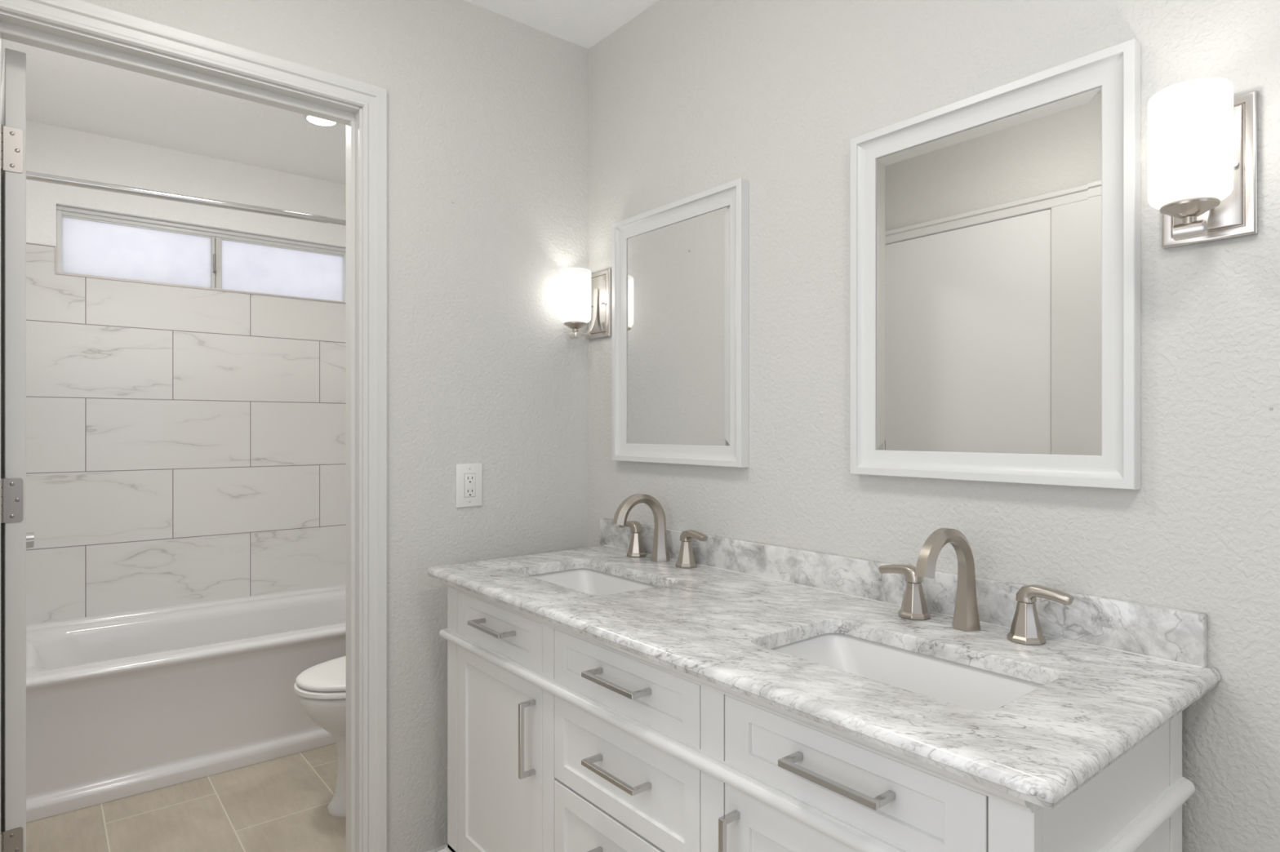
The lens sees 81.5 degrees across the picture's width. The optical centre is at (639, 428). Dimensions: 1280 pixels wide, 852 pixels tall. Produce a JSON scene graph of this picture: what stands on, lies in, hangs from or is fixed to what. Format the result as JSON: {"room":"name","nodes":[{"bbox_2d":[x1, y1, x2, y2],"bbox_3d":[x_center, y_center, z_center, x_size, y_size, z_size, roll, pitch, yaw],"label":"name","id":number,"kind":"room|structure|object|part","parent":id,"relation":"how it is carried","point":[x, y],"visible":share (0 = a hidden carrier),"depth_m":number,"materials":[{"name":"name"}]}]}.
{"room":"bathroom","nodes":[
{"label":"bathroom","id":0,"kind":"room"},
{"bbox_2d":[26,120,346,248],"bbox_3d":[-1.958,0.010,3.334,1.600,2.430,0.122,0,0,-39],"label":"wall","id":1,"kind":"structure","parent":0,"point":[53,150],"depth_m":3.19,"materials":[{"name":"white paint"}]},
{"bbox_2d":[26,243,346,624],"bbox_3d":[-1.879,0.051,3.315,1.500,1.548,0.008,0,0,-39],"label":"wall tile","id":2,"kind":"structure","parent":1,"relation":"attached to","point":[184,446],"depth_m":3.21,"materials":[{"name":"white tile"}]},
{"bbox_2d":[26,242,346,304],"bbox_3d":[-1.942,-0.670,3.263,1.320,0.112,0.013,0,0,-39],"label":"trim","id":3,"kind":"structure","parent":1,"relation":"attached to","point":[55,247],"depth_m":3.18,"materials":[{"name":"white tile"}]},
{"bbox_2d":[56,204,346,302],"bbox_3d":[-1.909,-0.760,3.358,1.149,0.278,0.057,0,0,-39],"label":"window","id":4,"kind":"structure","parent":1,"relation":"in","point":[89,242],"depth_m":3.30,"materials":[{"name":"white glass"}]},
{"bbox_3d":[-2.137,-0.746,3.184,0.539,0.237,0.004,0,0,-39],"label":"pane","id":5,"kind":"part","parent":4,"relation":"part of","materials":[{"name":"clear glass"}]},
{"bbox_3d":[-1.701,-0.746,3.549,0.550,0.237,0.004,0,0,-39],"label":"pane","id":6,"kind":"part","parent":4,"relation":"part of","materials":[{"name":"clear glass"}]},
{"bbox_2d":[26,742,346,851],"bbox_3d":[-0.305,1.265,1.239,1.870,0.080,5.420,0,0,-39],"label":"floor","id":7,"kind":"structure","parent":0,"point":[280,804],"depth_m":2.33,"materials":[{"name":"beige tile"}]},
{"bbox_2d":[26,583,346,822],"bbox_3d":[-1.636,0.994,3.016,1.482,0.462,0.762,0,0,-39],"label":"bathtub","id":8,"kind":"object","parent":7,"relation":"on","point":[123,704],"visible":0.58,"depth_m":2.65,"materials":[{"name":"white ceramic"}]},
{"bbox_2d":[293,656,346,816],"bbox_3d":[-0.777,0.838,2.542,0.751,0.775,0.444,0,0,-39],"label":"toilet","id":9,"kind":"object","parent":7,"relation":"on","point":[320,690],"visible":0.2,"depth_m":2.31,"materials":[{"name":"white ceramic"}]},
{"bbox_3d":[-0.865,0.814,2.471,0.525,0.019,0.380,0,0,-39],"label":"seat","id":10,"kind":"part","parent":9,"relation":"part of","materials":[{"name":"white plastic"}]},
{"bbox_3d":[-0.865,0.788,2.471,0.516,0.026,0.374,0,0,-39],"label":"lid","id":11,"kind":"part","parent":9,"relation":"part of","materials":[{"name":"white plastic"}]},
{"bbox_2d":[436,580,1195,851],"bbox_3d":[0.141,0.805,1.520,0.540,0.840,1.530,0,0,-39],"label":"vanity cabinet","id":12,"kind":"object","parent":7,"relation":"on","point":[560,739],"visible":0.86,"depth_m":1.24,"materials":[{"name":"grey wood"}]},
{"bbox_3d":[-0.346,0.463,1.727,0.045,0.010,0.155,0,0,-39],"label":"handle","id":13,"kind":"part","parent":12,"relation":"part of","materials":[{"name":"silver metal"}]},
{"bbox_3d":[-0.331,0.468,1.748,0.020,0.105,0.410,0,0,-39],"label":"drawer","id":14,"kind":"part","parent":12,"relation":"part of","materials":[{"name":"white paint"}]},
{"bbox_3d":[-0.331,0.817,1.748,0.020,0.531,0.410,0,0,-39],"label":"door","id":15,"kind":"part","parent":12,"relation":"part of","materials":[{"name":"white paint"}]},
{"bbox_3d":[-0.242,0.665,1.594,0.039,0.160,0.010,0,0,-39],"label":"handle","id":16,"kind":"part","parent":12,"relation":"part of","materials":[{"name":"silver metal"}]},
{"bbox_3d":[-0.045,0.807,1.356,0.045,0.010,0.155,0,0,-39],"label":"handle","id":17,"kind":"part","parent":12,"relation":"part of","materials":[{"name":"silver metal"}]},
{"bbox_3d":[-0.033,0.817,1.381,0.020,0.173,0.436,0,0,-39],"label":"drawer","id":18,"kind":"part","parent":12,"relation":"part of","materials":[{"name":"white paint"}]},
{"bbox_3d":[-0.045,0.629,1.356,0.045,0.010,0.155,0,0,-39],"label":"handle","id":19,"kind":"part","parent":12,"relation":"part of","materials":[{"name":"silver metal"}]},
{"bbox_3d":[-0.045,0.463,1.356,0.045,0.010,0.155,0,0,-39],"label":"handle","id":20,"kind":"part","parent":12,"relation":"part of","materials":[{"name":"silver metal"}]},
{"bbox_3d":[-0.033,0.637,1.381,0.020,0.173,0.436,0,0,-39],"label":"drawer","id":21,"kind":"part","parent":12,"relation":"part of","materials":[{"name":"white paint"}]},
{"bbox_3d":[-0.033,0.468,1.381,0.020,0.105,0.436,0,0,-39],"label":"drawer","id":22,"kind":"part","parent":12,"relation":"part of","materials":[{"name":"white paint"}]},
{"bbox_3d":[0.136,0.666,1.128,0.039,0.160,0.010,0,0,-39],"label":"handle","id":23,"kind":"part","parent":12,"relation":"part of","materials":[{"name":"silver metal"}]},
{"bbox_3d":[-0.050,0.399,1.365,0.026,0.028,1.472,0,0,-39],"label":"cornice","id":24,"kind":"part","parent":12,"relation":"part of","materials":[{"name":"white paint"}]},
{"bbox_3d":[0.270,0.817,1.007,0.020,0.531,0.412,0,0,-39],"label":"door","id":25,"kind":"part","parent":12,"relation":"part of","materials":[{"name":"white paint"}]},
{"bbox_2d":[427,518,1221,809],"bbox_3d":[0.152,0.332,1.533,0.590,0.106,1.558,0,0,-39],"label":"countertop","id":26,"kind":"structure","parent":12,"relation":"on","point":[1113,673],"depth_m":1.21,"materials":[{"name":"stone"}]},
{"bbox_2d":[528,568,657,595],"bbox_3d":[-0.122,0.448,1.828,0.300,0.122,0.459,0,0,-39],"label":"undermount sink","id":27,"kind":"object","parent":26,"relation":"in","point":[588,581],"visible":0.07,"depth_m":2.00,"materials":[{"name":"white ceramic"}]},
{"bbox_2d":[612,493,707,568],"bbox_3d":[0.006,0.266,1.979,0.183,0.186,0.350,0,0,-39],"label":"faucet","id":28,"kind":"object","parent":26,"relation":"on","point":[686,559],"visible":1,"depth_m":2.00,"materials":[{"name":"silver metal"}]},
{"bbox_3d":[-0.028,0.277,2.122,0.028,0.029,0.086,0,0,-39],"label":"lever","id":29,"kind":"part","parent":28,"relation":"part of","materials":[{"name":"silver metal"}]},
{"bbox_3d":[-0.010,0.326,2.099,0.055,0.066,0.055,0,0,-39],"label":"handle","id":30,"kind":"part","parent":28,"relation":"part of","materials":[{"name":"silver metal"}]},
{"bbox_3d":[0.003,0.266,1.978,0.178,0.186,0.052,0,0,-39],"label":"spout","id":31,"kind":"part","parent":28,"relation":"part of","materials":[{"name":"silver metal"}]},
{"bbox_3d":[0.121,0.326,1.939,0.055,0.066,0.055,0,0,-39],"label":"handle","id":32,"kind":"part","parent":28,"relation":"part of","materials":[{"name":"silver metal"}]},
{"bbox_3d":[0.139,0.277,1.916,0.028,0.029,0.086,0,0,-39],"label":"lever","id":33,"kind":"part","parent":28,"relation":"part of","materials":[{"name":"silver metal"}]},
{"bbox_2d":[771,632,1044,710],"bbox_3d":[0.403,0.448,1.177,0.299,0.122,0.467,0,0,-39],"label":"undermount sink","id":34,"kind":"object","parent":26,"relation":"in","point":[962,685],"visible":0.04,"depth_m":1.28,"materials":[{"name":"white ceramic"}]},
{"bbox_2d":[879,528,1074,645],"bbox_3d":[0.539,0.266,1.298,0.183,0.186,0.350,0,0,-39],"label":"faucet","id":35,"kind":"object","parent":26,"relation":"on","point":[1025,628],"visible":1,"depth_m":1.31,"materials":[{"name":"silver metal"}]},
{"bbox_3d":[0.505,0.277,1.441,0.028,0.029,0.086,0,0,-39],"label":"lever","id":36,"kind":"part","parent":35,"relation":"part of","materials":[{"name":"silver metal"}]},
{"bbox_3d":[0.524,0.326,1.419,0.055,0.066,0.055,0,0,-39],"label":"handle","id":37,"kind":"part","parent":35,"relation":"part of","materials":[{"name":"silver metal"}]},
{"bbox_3d":[0.536,0.266,1.297,0.178,0.186,0.052,0,0,-39],"label":"spout","id":38,"kind":"part","parent":35,"relation":"part of","materials":[{"name":"silver metal"}]},
{"bbox_3d":[0.654,0.326,1.258,0.055,0.066,0.055,0,0,-39],"label":"handle","id":39,"kind":"part","parent":35,"relation":"part of","materials":[{"name":"silver metal"}]},
{"bbox_3d":[0.672,0.277,1.236,0.028,0.029,0.086,0,0,-39],"label":"lever","id":40,"kind":"part","parent":35,"relation":"part of","materials":[{"name":"silver metal"}]},
{"bbox_3d":[0.257,0.463,0.984,0.045,0.010,0.155,0,0,-39],"label":"handle","id":41,"kind":"part","parent":12,"relation":"part of","materials":[{"name":"silver metal"}]},
{"bbox_3d":[0.270,0.468,1.007,0.020,0.105,0.412,0,0,-39],"label":"drawer","id":42,"kind":"part","parent":12,"relation":"part of","materials":[{"name":"white paint"}]},
{"bbox_3d":[0.622,0.745,0.972,0.483,0.720,0.018,0,0,-39],"label":"panel","id":43,"kind":"part","parent":12,"relation":"part of","materials":[{"name":"white paint"}]},
{"bbox_2d":[0,0,659,184],"bbox_3d":[-0.311,-1.264,1.247,1.870,0.118,5.440,0,0,-39],"label":"ceiling","id":44,"kind":"structure","parent":0,"point":[63,91],"depth_m":2.80,"materials":[{"name":"white paint"}]},
{"bbox_2d":[305,115,337,125],"bbox_3d":[-1.228,-1.197,2.866,0.112,0.016,0.112,0,0,-39],"label":"recessed light","id":45,"kind":"object","parent":44,"relation":"in","point":[313,120],"visible":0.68,"depth_m":2.88,"materials":[{"name":"white plastic"}]},
{"bbox_2d":[82,0,588,851],"bbox_3d":[-0.849,0.001,1.911,1.670,2.448,0.110,0,0,-39],"label":"wall","id":46,"kind":"structure","parent":0,"point":[488,110],"depth_m":2.10,"materials":[{"name":"white paint"}]},
{"bbox_2d":[0,48,26,851],"bbox_3d":[-1.594,0.200,1.834,0.102,2.026,0.717,0,0,-42],"label":"door","id":47,"kind":"structure","parent":46,"relation":"in","point":[13,89],"depth_m":1.60,"materials":[{"name":"white paint"}]},
{"bbox_3d":[-1.592,-0.275,1.844,0.005,0.800,0.465,0,0,-42],"label":"panel","id":48,"kind":"part","parent":47,"relation":"part of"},
{"bbox_3d":[-1.592,0.625,1.844,0.005,0.700,0.465,0,0,-42],"label":"panel","id":49,"kind":"part","parent":47,"relation":"part of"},
{"bbox_2d":[0,0,387,851],"bbox_3d":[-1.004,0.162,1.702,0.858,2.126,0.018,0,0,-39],"label":"trim","id":50,"kind":"structure","parent":46,"relation":"attached to","point":[80,15],"depth_m":1.94,"materials":[{"name":"white paint"}]},
{"bbox_2d":[426,844,447,851],"bbox_3d":[-0.418,1.195,2.182,0.655,0.060,0.013,0,0,-39],"label":"baseboard","id":51,"kind":"structure","parent":46,"relation":"attached to","point":[443,846],"depth_m":2.06,"materials":[{"name":"white paint"}]},
{"bbox_2d":[456,462,482,507],"bbox_3d":[-0.488,0.162,2.128,0.082,0.125,0.008,0,0,-39],"label":"power outlet","id":52,"kind":"object","parent":46,"relation":"attached to","point":[468,476],"visible":1,"depth_m":2.12,"materials":[{"name":"white plastic"}]},
{"bbox_2d":[464,473,475,497],"bbox_3d":[-0.486,0.162,2.126,0.033,0.066,0.002,0,0,-39],"label":"receptacle","id":53,"kind":"object","parent":52,"relation":"attached to","point":[469,478],"depth_m":2.12,"materials":[{"name":"white plastic"}]},
{"bbox_2d":[588,0,1279,851],"bbox_3d":[0.377,0.001,1.804,0.100,2.448,5.440,0,0,-39],"label":"wall","id":54,"kind":"structure","parent":0,"point":[687,98],"depth_m":1.45,"materials":[{"name":"white paint"}]},
{"bbox_2d":[559,267,611,339],"bbox_3d":[-0.181,-0.385,2.297,0.145,0.217,0.117,0,0,-39],"label":"wall sconce","id":55,"kind":"object","parent":54,"relation":"attached to","point":[584,297],"visible":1,"depth_m":2.27,"materials":[{"name":"white glass"}]},
{"bbox_3d":[-0.199,-0.406,2.283,0.099,0.160,0.099,0,0,-39],"label":"lamp shade","id":56,"kind":"part","parent":55,"relation":"part of","materials":[{"name":"white glass"}]},
{"bbox_3d":[-0.166,-0.363,2.310,0.076,0.154,0.017,0,0,-39],"label":"arm","id":57,"kind":"part","parent":55,"relation":"part of","materials":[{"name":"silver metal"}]},
{"bbox_2d":[612,177,748,467],"bbox_3d":[0.093,-0.262,2.050,0.030,0.715,0.530,0,0,-39],"label":"wall mirror","id":58,"kind":"object","parent":54,"relation":"attached to","point":[680,268],"visible":1,"depth_m":2.02,"materials":[{"name":"white paint"}]},
{"bbox_3d":[0.096,-0.262,2.052,0.001,0.612,0.427,0,0,-39],"label":"glass","id":59,"kind":"part","parent":58,"relation":"part of","materials":[{"name":"white mirror"}]},
{"bbox_2d":[600,518,1207,667],"bbox_3d":[0.368,0.320,1.719,0.020,0.080,1.542,0,0,-39],"label":"backsplash","id":60,"kind":"structure","parent":54,"relation":"attached to","point":[1174,634],"depth_m":1.38,"materials":[{"name":"stone"}]},
{"bbox_2d":[850,38,1141,489],"bbox_3d":[0.627,-0.261,1.391,0.030,0.715,0.530,0,0,-39],"label":"wall mirror","id":61,"kind":"object","parent":54,"relation":"attached to","point":[996,233],"visible":1,"depth_m":1.35,"materials":[{"name":"white paint"}]},
{"bbox_3d":[0.630,-0.261,1.394,0.001,0.612,0.427,0,0,-39],"label":"glass","id":62,"kind":"part","parent":61,"relation":"part of","materials":[{"name":"white mirror"}]},
{"bbox_2d":[1147,77,1257,248],"bbox_3d":[0.806,-0.381,1.080,0.145,0.217,0.117,0,0,-39],"label":"wall sconce","id":63,"kind":"object","parent":54,"relation":"attached to","point":[1202,138],"visible":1,"depth_m":1.05,"materials":[{"name":"white glass"}]},
{"bbox_3d":[0.788,-0.403,1.066,0.099,0.160,0.099,0,0,-39],"label":"lamp shade","id":64,"kind":"part","parent":63,"relation":"part of","materials":[{"name":"white glass"}]},
{"bbox_3d":[0.822,-0.359,1.093,0.076,0.154,0.017,0,0,-39],"label":"arm","id":65,"kind":"part","parent":63,"relation":"part of","materials":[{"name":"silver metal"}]},
{"bbox_3d":[0.871,-0.386,1.086,0.012,0.009,0.009,0,0,-39],"label":"mounting knob","id":66,"kind":"part","parent":63,"relation":"part of","materials":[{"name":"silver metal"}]},
{"bbox_3d":[-1.971,0.010,2.159,0.100,2.430,1.688,0,0,-39],"label":"wall","id":67,"kind":"structure","parent":0,"visible":0},
{"bbox_2d":[26,171,346,226],"bbox_3d":[-1.407,-0.806,2.734,1.484,0.096,0.064,0,0,-39],"label":"shower curtain rod","id":68,"kind":"object","parent":67,"relation":"attached to","point":[30,175],"visible":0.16,"depth_m":2.56,"materials":[{"name":"silver metal"}]},
{"bbox_3d":[-2.216,0.051,2.547,0.008,1.548,0.760,0,0,-39],"label":"tile","id":69,"kind":"structure","parent":67,"relation":"attached to","visible":0},
{"bbox_2d":[26,532,34,548],"bbox_3d":[-2.172,0.390,2.583,0.105,0.156,0.156,0,0,-39],"label":"shower valve","id":70,"kind":"object","parent":69,"relation":"attached to","point":[29,535],"visible":0.27,"depth_m":2.60,"materials":[{"name":"silver metal"}]}
]}

